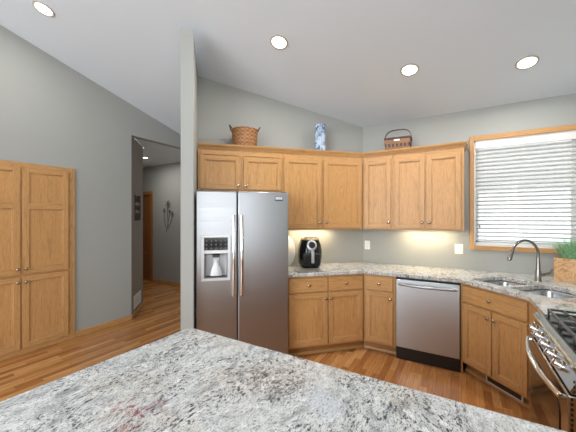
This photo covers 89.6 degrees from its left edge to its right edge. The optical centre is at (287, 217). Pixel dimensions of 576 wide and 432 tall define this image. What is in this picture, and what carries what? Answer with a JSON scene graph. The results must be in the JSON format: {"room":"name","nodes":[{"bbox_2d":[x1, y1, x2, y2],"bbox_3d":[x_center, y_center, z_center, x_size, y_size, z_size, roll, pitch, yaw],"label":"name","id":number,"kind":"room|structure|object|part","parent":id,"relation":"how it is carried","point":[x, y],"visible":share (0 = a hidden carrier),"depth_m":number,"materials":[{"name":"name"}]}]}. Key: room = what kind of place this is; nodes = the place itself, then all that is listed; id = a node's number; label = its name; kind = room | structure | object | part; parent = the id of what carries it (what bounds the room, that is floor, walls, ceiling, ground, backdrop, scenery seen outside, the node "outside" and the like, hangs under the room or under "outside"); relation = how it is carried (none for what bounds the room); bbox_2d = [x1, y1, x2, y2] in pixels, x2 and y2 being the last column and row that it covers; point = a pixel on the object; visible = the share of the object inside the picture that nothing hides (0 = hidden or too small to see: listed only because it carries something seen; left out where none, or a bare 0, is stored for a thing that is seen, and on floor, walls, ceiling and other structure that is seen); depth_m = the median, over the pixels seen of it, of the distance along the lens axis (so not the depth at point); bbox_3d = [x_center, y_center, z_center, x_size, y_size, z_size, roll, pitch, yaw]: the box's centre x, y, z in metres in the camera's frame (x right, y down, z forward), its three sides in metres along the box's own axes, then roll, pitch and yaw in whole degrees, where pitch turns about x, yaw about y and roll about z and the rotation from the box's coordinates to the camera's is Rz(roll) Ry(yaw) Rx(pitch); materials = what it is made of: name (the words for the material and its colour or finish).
{"room":"kitchen","nodes":[
{"label":"kitchen","id":0,"kind":"room"},
{"bbox_2d":[0,25,180,330],"bbox_3d":[-3.819,-0.530,1.843,0.120,4.071,8.300,0,0,31],"label":"wall","id":1,"kind":"structure","parent":0,"point":[52,114],"depth_m":3.75,"materials":[{"name":"grey paint"}]},
{"bbox_2d":[75,315,131,337],"bbox_3d":[-2.494,1.466,3.960,0.014,0.078,0.739,0,0,31],"label":"baseboard","id":2,"kind":"structure","parent":1,"relation":"attached to","point":[91,329],"depth_m":3.92,"materials":[{"name":"brown wood"}]},
{"bbox_2d":[131,135,142,314],"bbox_3d":[-2.453,0.140,4.625,0.100,2.730,0.734,0,0,-14],"label":"wall","id":3,"kind":"structure","parent":0,"point":[136,147],"depth_m":4.57,"materials":[{"name":"grey paint"}]},
{"bbox_2d":[134,290,140,308],"bbox_3d":[-2.392,1.290,4.608,0.008,0.200,0.430,0,0,-14],"label":"air vent","id":4,"kind":"object","parent":3,"relation":"in","point":[137,298],"visible":1,"depth_m":4.60,"materials":[{"name":"white plastic"}]},
{"bbox_2d":[135,195,140,220],"bbox_3d":[-2.389,-0.161,4.614,0.011,0.403,0.340,0,0,-14],"label":"wall sign","id":5,"kind":"object","parent":3,"relation":"attached to","point":[137,198],"visible":1,"depth_m":4.63,"materials":[{"name":"brown wood"}]},
{"bbox_2d":[132,301,143,319],"bbox_3d":[-2.398,1.470,4.639,0.014,0.070,0.734,0,0,-14],"label":"baseboard","id":6,"kind":"structure","parent":3,"relation":"attached to","point":[138,309],"depth_m":4.59,"materials":[{"name":"brown wood"}]},
{"bbox_2d":[143,162,180,282],"bbox_3d":[-3.697,0.140,7.220,4.300,2.730,0.120,0,0,31],"label":"wall","id":7,"kind":"structure","parent":0,"point":[164,180],"depth_m":6.60,"materials":[{"name":"grey paint"}]},
{"bbox_2d":[143,195,149,279],"bbox_3d":[-3.610,0.471,7.122,0.810,2.052,0.100,0,0,31],"label":"door","id":8,"kind":"structure","parent":7,"relation":"in","point":[146,198],"depth_m":7.01,"materials":[{"name":"brown wood"}]},
{"bbox_2d":[143,191,152,281],"bbox_3d":[-3.624,0.435,7.098,1.000,2.140,0.016,0,0,31],"label":"trim","id":9,"kind":"structure","parent":7,"relation":"attached to","point":[147,192],"depth_m":6.86,"materials":[{"name":"brown wood"}]},
{"bbox_2d":[153,279,180,286],"bbox_3d":[-2.529,1.466,6.455,1.510,0.078,0.014,0,0,31],"label":"baseboard","id":10,"kind":"structure","parent":7,"relation":"attached to","point":[154,280],"depth_m":6.56,"materials":[{"name":"brown wood"}]},
{"bbox_2d":[163,200,173,230],"bbox_3d":[-2.700,-0.042,6.545,0.406,0.718,0.010,0,0,31],"label":"wall art","id":11,"kind":"object","parent":7,"relation":"attached to","point":[164,212],"visible":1,"depth_m":6.55,"materials":[{"name":"brown metal"}]},
{"bbox_2d":[181,29,197,330],"bbox_3d":[-1.338,-0.095,4.271,0.108,3.200,3.440,0,0,-14],"label":"wall","id":12,"kind":"structure","parent":0,"point":[189,75],"depth_m":2.61,"materials":[{"name":"grey paint"}]},
{"bbox_2d":[0,279,528,420],"bbox_3d":[-2.589,1.555,3.092,10.800,0.100,12.300,0,0,31],"label":"floor","id":13,"kind":"structure","parent":0,"point":[159,317],"depth_m":3.04,"materials":[{"name":"brown wood"}]},
{"bbox_2d":[0,160,74,360],"bbox_3d":[-3.157,0.446,3.322,0.619,2.117,1.030,0,0,31],"label":"pantry cabinet","id":14,"kind":"object","parent":13,"relation":"on","point":[37,202],"visible":1,"depth_m":3.29,"materials":[{"name":"brown wood"}]},
{"bbox_3d":[-3.047,0.027,2.973,0.018,1.188,0.460,0,0,30],"label":"door","id":15,"kind":"part","parent":14,"relation":"part of","materials":[{"name":"brown wood"}]},
{"bbox_3d":[-3.047,1.041,2.973,0.018,0.796,0.460,0,0,30],"label":"door","id":16,"kind":"part","parent":14,"relation":"part of","materials":[{"name":"brown wood"}]},
{"bbox_3d":[-2.810,0.027,3.376,0.018,1.188,0.437,0,0,30],"label":"door","id":17,"kind":"part","parent":14,"relation":"part of","materials":[{"name":"brown wood"}]},
{"bbox_3d":[-2.810,1.041,3.376,0.018,0.796,0.437,0,0,30],"label":"door","id":18,"kind":"part","parent":14,"relation":"part of","materials":[{"name":"brown wood"}]},
{"bbox_2d":[196,190,287,353],"bbox_3d":[-0.505,0.616,3.126,0.905,1.776,0.750,0,0,-14],"label":"refrigerator","id":19,"kind":"object","parent":13,"relation":"on","point":[242,237],"visible":0.88,"depth_m":2.85,"materials":[{"name":"grey metal"}]},
{"bbox_3d":[-0.688,0.247,2.776,0.220,0.121,0.006,0,0,-15],"label":"control panel","id":20,"kind":"part","parent":19,"relation":"part of","materials":[{"name":"black plastic"}]},
{"bbox_3d":[-0.692,0.590,2.814,0.386,1.700,0.070,0,0,-14],"label":"freezer door","id":21,"kind":"part","parent":19,"relation":"part of","materials":[{"name":"silver metal"}]},
{"bbox_3d":[-0.521,0.362,2.778,0.032,0.780,0.084,0,0,-15],"label":"handle","id":22,"kind":"part","parent":19,"relation":"part of","materials":[{"name":"silver metal"}]},
{"bbox_3d":[-0.447,0.362,2.797,0.032,0.780,0.084,0,0,-15],"label":"handle","id":23,"kind":"part","parent":19,"relation":"part of","materials":[{"name":"silver metal"}]},
{"bbox_3d":[-0.250,0.590,2.928,0.511,1.700,0.070,0,0,-15],"label":"fridge door","id":24,"kind":"part","parent":19,"relation":"part of","materials":[{"name":"silver metal"}]},
{"bbox_2d":[288,274,363,355],"bbox_3d":[0.376,1.067,3.440,0.938,0.874,0.592,0,0,-15],"label":"base cabinet","id":25,"kind":"object","parent":13,"relation":"on","point":[326,313],"visible":0.94,"depth_m":3.19,"materials":[{"name":"brown wood"}]},
{"bbox_3d":[0.220,0.725,3.133,0.438,0.150,0.018,0,0,-15],"label":"drawer","id":26,"kind":"part","parent":25,"relation":"part of","materials":[{"name":"brown wood"}]},
{"bbox_3d":[0.220,1.097,3.133,0.438,0.560,0.018,0,0,-15],"label":"door","id":27,"kind":"part","parent":25,"relation":"part of","materials":[{"name":"brown wood"}]},
{"bbox_3d":[0.423,1.490,3.260,0.937,0.029,0.014,0,0,-15],"label":"toe moulding","id":28,"kind":"part","parent":25,"relation":"part of","materials":[{"name":"brown wood"}]},
{"bbox_3d":[0.643,0.725,3.242,0.412,0.150,0.018,0,0,-15],"label":"drawer","id":29,"kind":"part","parent":25,"relation":"part of","materials":[{"name":"brown wood"}]},
{"bbox_3d":[0.643,1.097,3.242,0.412,0.560,0.018,0,0,-15],"label":"door","id":30,"kind":"part","parent":25,"relation":"part of","materials":[{"name":"brown wood"}]},
{"bbox_2d":[288,262,575,314],"bbox_3d":[1.207,0.610,2.909,3.067,0.038,1.561,0,0,31],"label":"countertop","id":31,"kind":"structure","parent":25,"relation":"on","point":[475,278],"depth_m":2.93,"materials":[{"name":"white stone"}]},
{"bbox_2d":[288,236,294,265],"bbox_3d":[-0.010,0.407,3.608,0.204,0.366,0.063,0,0,-14],"label":"platter","id":32,"kind":"object","parent":31,"relation":"on","point":[291,248],"visible":0.37,"depth_m":3.61,"materials":[{"name":"white ceramic"}]},
{"bbox_2d":[294,268,322,272],"bbox_3d":[0.228,0.588,3.248,0.290,0.006,0.200,0,0,-15],"label":"cutting board","id":33,"kind":"object","parent":31,"relation":"on","point":[310,269],"visible":1,"depth_m":3.23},
{"bbox_2d":[298,236,321,267],"bbox_3d":[0.267,0.406,3.500,0.290,0.368,0.362,0,0,-6],"label":"air fryer","id":34,"kind":"object","parent":31,"relation":"on","point":[309,247],"visible":1,"depth_m":3.40,"materials":[{"name":"black plastic"}]},
{"bbox_3d":[0.263,0.242,3.531,0.224,0.040,0.244,0,0,-6],"label":"lid","id":35,"kind":"part","parent":34,"relation":"part of","materials":[{"name":"beige"}]},
{"bbox_3d":[0.278,0.486,3.404,0.210,0.148,0.056,0,0,-7],"label":"basket drawer","id":36,"kind":"part","parent":34,"relation":"part of","materials":[{"name":"black plastic"}]},
{"bbox_3d":[0.281,0.450,3.371,0.034,0.142,0.102,0,0,-6],"label":"drawer handle","id":37,"kind":"part","parent":34,"relation":"part of","materials":[{"name":"silver metal"}]},
{"bbox_2d":[483,280,575,318],"bbox_3d":[2.084,0.728,2.528,0.448,0.194,0.758,0,0,-15],"label":"sink","id":38,"kind":"object","parent":31,"relation":"in","point":[544,292],"visible":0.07,"depth_m":2.55,"materials":[{"name":"grey metal"}]},
{"bbox_3d":[2.023,0.728,2.721,0.428,0.194,0.355,0,0,-15],"label":"bowl","id":39,"kind":"part","parent":38,"relation":"part of","materials":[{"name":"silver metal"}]},
{"bbox_3d":[2.131,0.728,2.345,0.448,0.194,0.380,0,0,-15],"label":"bowl","id":40,"kind":"part","parent":38,"relation":"part of","materials":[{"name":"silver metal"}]},
{"bbox_2d":[507,239,553,281],"bbox_3d":[2.257,0.394,2.704,0.455,0.394,0.058,0,0,-8],"label":"faucet","id":41,"kind":"object","parent":31,"relation":"on","point":[538,274],"visible":1,"depth_m":2.70,"materials":[{"name":"silver metal"}]},
{"bbox_3d":[2.421,0.513,2.717,0.126,0.077,0.034,0,0,0],"label":"lever","id":42,"kind":"part","parent":41,"relation":"part of","materials":[{"name":"silver metal"}]},
{"bbox_2d":[543,237,575,282],"bbox_3d":[2.614,0.372,2.707,0.411,0.437,0.451,0,0,31],"label":"potted grass","id":43,"kind":"object","parent":31,"relation":"on","point":[565,265],"depth_m":2.69,"materials":[{"name":"brown wood"}]},
{"bbox_2d":[554,257,575,282],"bbox_3d":[2.671,0.483,2.712,0.210,0.215,0.210,0,0,-25],"label":"planter","id":44,"kind":"object","parent":43,"relation":"attached to","point":[564,267],"depth_m":2.68,"materials":[{"name":"brown wood"}]},
{"bbox_2d":[364,274,395,354],"bbox_3d":[1.144,1.067,3.465,0.370,0.874,0.642,0,0,31],"label":"base cabinet","id":45,"kind":"object","parent":13,"relation":"on","point":[379,290],"visible":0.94,"depth_m":3.21,"materials":[{"name":"brown wood"}]},
{"bbox_3d":[1.011,0.725,3.214,0.292,0.150,0.018,0,0,30],"label":"drawer","id":46,"kind":"part","parent":45,"relation":"part of","materials":[{"name":"brown wood"}]},
{"bbox_3d":[1.011,1.097,3.214,0.292,0.560,0.018,0,0,30],"label":"door","id":47,"kind":"part","parent":45,"relation":"part of","materials":[{"name":"brown wood"}]},
{"bbox_3d":[1.037,1.490,3.283,0.369,0.029,0.014,0,0,30],"label":"toe moulding","id":48,"kind":"part","parent":45,"relation":"part of","materials":[{"name":"brown wood"}]},
{"bbox_2d":[396,277,459,371],"bbox_3d":[1.546,1.069,3.187,0.596,0.867,0.682,0,0,31],"label":"dishwasher","id":49,"kind":"object","parent":13,"relation":"on","point":[427,311],"visible":1,"depth_m":2.95,"materials":[{"name":"silver metal"}]},
{"bbox_3d":[1.392,0.700,2.925,0.537,0.029,0.074,0,0,30],"label":"handle","id":50,"kind":"part","parent":49,"relation":"part of","materials":[{"name":"silver metal"}]},
{"bbox_3d":[1.429,1.440,2.989,0.592,0.125,0.044,0,0,30],"label":"kick plate","id":51,"kind":"part","parent":49,"relation":"part of","materials":[{"name":"black plastic"}]},
{"bbox_2d":[461,283,531,408],"bbox_3d":[2.140,1.067,2.625,0.989,0.874,1.016,0,0,31],"label":"base cabinet","id":52,"kind":"object","parent":13,"relation":"on","point":[495,324],"depth_m":2.47,"materials":[{"name":"brown wood"}]},
{"bbox_3d":[1.697,1.067,2.832,0.018,0.874,0.018,0,0,31],"label":"filler strip","id":53,"kind":"part","parent":52,"relation":"part of","materials":[{"name":"brown wood"}]},
{"bbox_3d":[1.732,1.097,2.661,0.018,0.560,0.297,0,0,-15],"label":"door","id":54,"kind":"part","parent":52,"relation":"part of","materials":[{"name":"brown wood"}]},
{"bbox_3d":[1.769,0.725,2.517,0.018,0.150,0.594,0,0,-15],"label":"false drawer","id":55,"kind":"part","parent":52,"relation":"part of","materials":[{"name":"brown wood"}]},
{"bbox_3d":[1.842,1.490,2.525,0.014,0.029,0.698,0,0,-15],"label":"toe moulding","id":56,"kind":"part","parent":52,"relation":"part of","materials":[{"name":"brown wood"}]},
{"bbox_2d":[486,376,522,402],"bbox_3d":[1.842,1.443,2.478,0.006,0.080,0.330,0,0,-14],"label":"register","id":57,"kind":"object","parent":52,"relation":"attached to","point":[488,381],"visible":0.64,"depth_m":2.46,"materials":[{"name":"grey metal"}]},
{"bbox_3d":[1.808,1.097,2.368,0.018,0.560,0.286,0,0,-15],"label":"door","id":58,"kind":"part","parent":52,"relation":"part of","materials":[{"name":"brown wood"}]},
{"bbox_2d":[527,305,538,335],"bbox_3d":[1.959,1.067,1.860,0.607,0.874,0.517,0,0,31],"label":"base cabinet","id":59,"kind":"object","parent":13,"relation":"on","point":[533,309],"visible":0.14,"depth_m":2.11,"materials":[{"name":"brown wood"}]},
{"bbox_3d":[1.719,0.725,1.976,0.018,0.150,0.449,0,0,30],"label":"drawer","id":60,"kind":"part","parent":59,"relation":"part of","materials":[{"name":"brown wood"}]},
{"bbox_2d":[524,308,575,431],"bbox_3d":[1.592,1.022,1.331,0.752,0.963,0.756,0,0,31],"label":"gas range","id":61,"kind":"object","parent":13,"relation":"on","point":[550,347],"visible":0.98,"depth_m":1.43,"materials":[{"name":"grey metal"}]},
{"bbox_3d":[1.479,0.666,1.750,0.043,0.048,0.048,0,0,30],"label":"control knob","id":62,"kind":"part","parent":61,"relation":"part of","materials":[{"name":"silver metal"}]},
{"bbox_3d":[1.415,0.666,1.642,0.043,0.048,0.048,0,0,30],"label":"control knob","id":63,"kind":"part","parent":61,"relation":"part of","materials":[{"name":"silver metal"}]},
{"bbox_3d":[1.352,0.666,1.534,0.043,0.048,0.048,0,0,30],"label":"control knob","id":64,"kind":"part","parent":61,"relation":"part of","materials":[{"name":"silver metal"}]},
{"bbox_3d":[1.294,0.743,1.506,0.062,0.025,0.691,0,0,30],"label":"handle","id":65,"kind":"part","parent":61,"relation":"part of","materials":[{"name":"silver metal"}]},
{"bbox_3d":[1.289,0.666,1.426,0.043,0.048,0.048,0,0,30],"label":"control knob","id":66,"kind":"part","parent":61,"relation":"part of","materials":[{"name":"silver metal"}]},
{"bbox_3d":[1.349,0.672,1.474,0.060,0.071,0.752,0,0,30],"label":"control panel","id":67,"kind":"part","parent":61,"relation":"part of","materials":[{"name":"silver metal"}]},
{"bbox_2d":[533,312,575,372],"bbox_3d":[1.625,0.610,1.312,0.676,0.053,0.756,0,0,30],"label":"cooktop","id":68,"kind":"object","parent":61,"relation":"in","point":[562,343],"depth_m":1.45,"materials":[{"name":"silver metal"}]},
{"bbox_3d":[1.225,0.666,1.319,0.043,0.048,0.048,0,0,30],"label":"control knob","id":69,"kind":"part","parent":61,"relation":"part of","materials":[{"name":"silver metal"}]},
{"bbox_3d":[0.300,1.067,0.611,2.296,0.874,0.758,0,0,30],"label":"cabinet","id":70,"kind":"object","parent":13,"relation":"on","visible":0},
{"bbox_2d":[0,328,565,431],"bbox_3d":[0.203,0.610,0.529,2.381,0.038,1.057,0,0,31],"label":"countertop","id":71,"kind":"structure","parent":70,"relation":"on","point":[187,380],"depth_m":0.94,"materials":[{"name":"white stone"}]},
{"bbox_2d":[198,76,362,264],"bbox_3d":[-0.049,-0.091,3.716,2.170,3.192,0.120,0,0,-14],"label":"wall","id":72,"kind":"structure","parent":0,"point":[282,125],"depth_m":3.65,"materials":[{"name":"grey paint"}]},
{"bbox_2d":[198,142,283,192],"bbox_3d":[-0.546,-0.552,3.364,0.948,0.514,0.322,0,0,-14],"label":"upper cabinet","id":73,"kind":"object","parent":72,"relation":"attached to","point":[221,167],"visible":0.96,"depth_m":3.23,"materials":[{"name":"brown wood"}]},
{"bbox_3d":[-0.739,-0.501,3.186,0.431,0.368,0.018,0,0,-15],"label":"door","id":74,"kind":"part","parent":73,"relation":"part of","materials":[{"name":"brown wood"}]},
{"bbox_3d":[-0.513,-0.782,3.237,0.948,0.054,0.038,0,0,-15],"label":"crown moulding","id":75,"kind":"part","parent":73,"relation":"part of","materials":[{"name":"brown wood"}]},
{"bbox_2d":[229,125,259,145],"bbox_3d":[-0.501,-0.922,3.366,0.316,0.296,0.316,0,0,36],"label":"wicker basket","id":76,"kind":"object","parent":73,"relation":"on","point":[241,135],"visible":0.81,"depth_m":3.24,"materials":[{"name":"brown wicker"}]},
{"bbox_3d":[-0.288,-0.501,3.303,0.435,0.368,0.018,0,0,-15],"label":"door","id":77,"kind":"part","parent":73,"relation":"part of","materials":[{"name":"brown wood"}]},
{"bbox_2d":[283,148,362,229],"bbox_3d":[0.413,-0.336,3.612,1.029,0.947,0.322,0,0,-15],"label":"upper cabinet","id":78,"kind":"object","parent":72,"relation":"attached to","point":[324,188],"visible":0.93,"depth_m":3.49,"materials":[{"name":"brown wood"}]},
{"bbox_3d":[0.180,-0.290,3.424,0.453,0.820,0.018,0,0,-15],"label":"door","id":79,"kind":"part","parent":78,"relation":"part of","materials":[{"name":"brown wood"}]},
{"bbox_2d":[315,124,325,149],"bbox_3d":[0.402,-0.965,3.615,0.144,0.382,0.144,0,0,31],"label":"vase","id":80,"kind":"object","parent":78,"relation":"on","point":[320,129],"visible":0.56,"depth_m":3.56,"materials":[{"name":"blue ceramic"}]},
{"bbox_3d":[0.446,-0.782,3.485,1.029,0.054,0.038,0,0,-15],"label":"crown moulding","id":81,"kind":"part","parent":78,"relation":"part of","materials":[{"name":"brown wood"}]},
{"bbox_3d":[0.673,-0.290,3.551,0.499,0.820,0.018,0,0,-15],"label":"door","id":82,"kind":"part","parent":78,"relation":"part of","materials":[{"name":"brown wood"}]},
{"bbox_2d":[0,0,575,167],"bbox_3d":[-2.994,-1.931,2.750,10.450,1.478,11.100,0,0,31],"label":"ceiling","id":83,"kind":"structure","parent":0,"point":[343,60],"depth_m":2.80,"materials":[{"name":"paint"}]},
{"bbox_2d":[32,0,54,16],"bbox_3d":[-2.323,-1.985,2.756,0.170,0.048,0.165,0,0,35],"label":"recessed light","id":84,"kind":"object","parent":83,"relation":"in","point":[39,6],"visible":1,"depth_m":2.75,"materials":[{"name":"beige"}]},
{"bbox_2d":[35,3,51,14],"bbox_3d":[-2.323,-1.985,2.756,0.131,0.004,0.131,2,-13,30],"label":"diffuser","id":85,"kind":"object","parent":84,"relation":"attached to","point":[40,7],"depth_m":2.75,"materials":[{"name":"white plastic"}]},
{"bbox_2d":[270,35,287,49],"bbox_3d":[-0.084,-1.645,2.719,0.170,0.048,0.165,0,0,35],"label":"recessed light","id":86,"kind":"object","parent":83,"relation":"in","point":[279,42],"visible":1,"depth_m":2.71,"materials":[{"name":"beige"}]},
{"bbox_2d":[272,37,285,47],"bbox_3d":[-0.084,-1.645,2.718,0.131,0.004,0.131,2,-13,30],"label":"diffuser","id":87,"kind":"object","parent":86,"relation":"attached to","point":[278,42],"depth_m":2.72,"materials":[{"name":"white plastic"}]},
{"bbox_2d":[400,63,418,75],"bbox_3d":[1.188,-1.445,2.834,0.170,0.047,0.165,0,0,35],"label":"recessed light","id":88,"kind":"object","parent":83,"relation":"in","point":[410,69],"visible":1,"depth_m":2.83,"materials":[{"name":"beige"}]},
{"bbox_2d":[402,65,416,74],"bbox_3d":[1.188,-1.445,2.834,0.131,0.004,0.131,0,-14,31],"label":"diffuser","id":89,"kind":"object","parent":88,"relation":"attached to","point":[408,70],"depth_m":2.83,"materials":[{"name":"white plastic"}]},
{"bbox_2d":[515,55,539,69],"bbox_3d":[2.125,-1.380,2.578,0.170,0.047,0.165,0,0,35],"label":"recessed light","id":90,"kind":"object","parent":83,"relation":"in","point":[526,62],"visible":1,"depth_m":2.57,"materials":[{"name":"beige"}]},
{"bbox_2d":[518,57,536,67],"bbox_3d":[2.124,-1.380,2.578,0.131,0.004,0.131,0,-14,31],"label":"diffuser","id":91,"kind":"object","parent":90,"relation":"attached to","point":[527,62],"depth_m":2.57,"materials":[{"name":"white plastic"}]},
{"bbox_2d":[363,93,575,347],"bbox_3d":[2.054,0.125,3.388,2.339,2.760,0.120,0,0,31],"label":"wall","id":92,"kind":"structure","parent":0,"point":[428,248],"depth_m":3.35,"materials":[{"name":"grey paint"}]},
{"bbox_2d":[365,241,369,248],"bbox_3d":[1.065,0.362,3.895,0.072,0.116,0.009,0,0,31],"label":"wall outlet","id":93,"kind":"object","parent":92,"relation":"attached to","point":[367,243],"visible":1,"depth_m":3.89,"materials":[{"name":"white plastic"}]},
{"bbox_2d":[363,149,392,229],"bbox_3d":[1.152,-0.336,3.642,0.357,0.947,0.330,0,0,31],"label":"upper cabinet","id":94,"kind":"object","parent":92,"relation":"attached to","point":[377,165],"visible":0.94,"depth_m":3.52,"materials":[{"name":"brown wood"}]},
{"bbox_3d":[1.083,-0.782,3.525,0.357,0.054,0.038,0,0,30],"label":"crown moulding","id":95,"kind":"part","parent":94,"relation":"part of","materials":[{"name":"brown wood"}]},
{"bbox_2d":[392,141,467,230],"bbox_3d":[1.635,-0.336,3.357,0.762,0.947,0.330,0,0,31],"label":"upper cabinet","id":96,"kind":"object","parent":92,"relation":"attached to","point":[428,180],"visible":1,"depth_m":3.23,"materials":[{"name":"brown wood"}]},
{"bbox_2d":[384,129,411,149],"bbox_3d":[1.344,-0.928,3.545,0.319,0.308,0.204,0,0,27],"label":"basket","id":97,"kind":"object","parent":96,"relation":"on","point":[402,141],"visible":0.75,"depth_m":3.47,"materials":[{"name":"brown wicker"}]},
{"bbox_3d":[1.345,-0.959,3.547,0.300,0.020,0.198,0,0,27],"label":"lid","id":98,"kind":"part","parent":97,"relation":"part of","materials":[{"name":"brown wicker"}]},
{"bbox_3d":[1.345,-1.003,3.547,0.319,0.159,0.026,0,0,28],"label":"swing handle","id":99,"kind":"part","parent":97,"relation":"part of","materials":[{"name":"brown"}]},
{"bbox_3d":[1.400,-0.290,3.347,0.324,0.820,0.018,0,0,30],"label":"door","id":100,"kind":"part","parent":96,"relation":"part of","materials":[{"name":"brown wood"}]},
{"bbox_3d":[1.638,-0.782,3.362,0.761,0.054,0.319,0,0,30],"label":"crown moulding","id":101,"kind":"part","parent":96,"relation":"part of","materials":[{"name":"brown wood"}]},
{"bbox_3d":[1.699,-0.290,3.171,0.333,0.820,0.018,0,0,30],"label":"door","id":102,"kind":"part","parent":96,"relation":"part of","materials":[{"name":"brown wood"}]},
{"bbox_2d":[455,244,462,253],"bbox_3d":[1.977,0.359,3.356,0.084,0.116,0.013,0,0,31],"label":"light switch","id":103,"kind":"object","parent":92,"relation":"attached to","point":[458,247],"visible":1,"depth_m":3.35,"materials":[{"name":"white plastic"}]},
{"bbox_2d":[470,124,575,253],"bbox_3d":[2.516,-0.281,3.106,0.972,1.281,0.138,0,0,31],"label":"window","id":104,"kind":"structure","parent":92,"relation":"in","point":[566,128],"depth_m":3.16,"materials":[{"name":"brown wood"}]},
{"bbox_2d":[476,131,575,247],"bbox_3d":[2.503,-0.279,3.087,0.850,1.150,0.070,0,0,31],"label":"window blind","id":105,"kind":"object","parent":104,"relation":"attached to","point":[568,135],"visible":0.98,"depth_m":3.06,"materials":[{"name":"white plastic"}]},
{"bbox_3d":[2.506,0.286,3.093,0.844,0.020,0.048,0,0,30],"label":"rail","id":106,"kind":"part","parent":105,"relation":"part of","materials":[{"name":"white plastic"}]},
{"label":"outside","id":107,"kind":"structure","parent":0,"visible":0},
{"bbox_2d":[479,189,570,243],"bbox_3d":[29.127,-0.545,39.596,70.000,4.900,82.200,0,0,30],"label":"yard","id":108,"kind":"structure","parent":107,"point":[566,192],"depth_m":11.56,"materials":[{"name":"white"}]},
{"bbox_2d":[479,139,570,191],"bbox_3d":[15.627,-4.620,18.649,19.200,9.850,9.600,0,0,31],"label":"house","id":109,"kind":"structure","parent":108,"relation":"on","point":[564,162],"depth_m":15.62,"materials":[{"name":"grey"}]}
]}

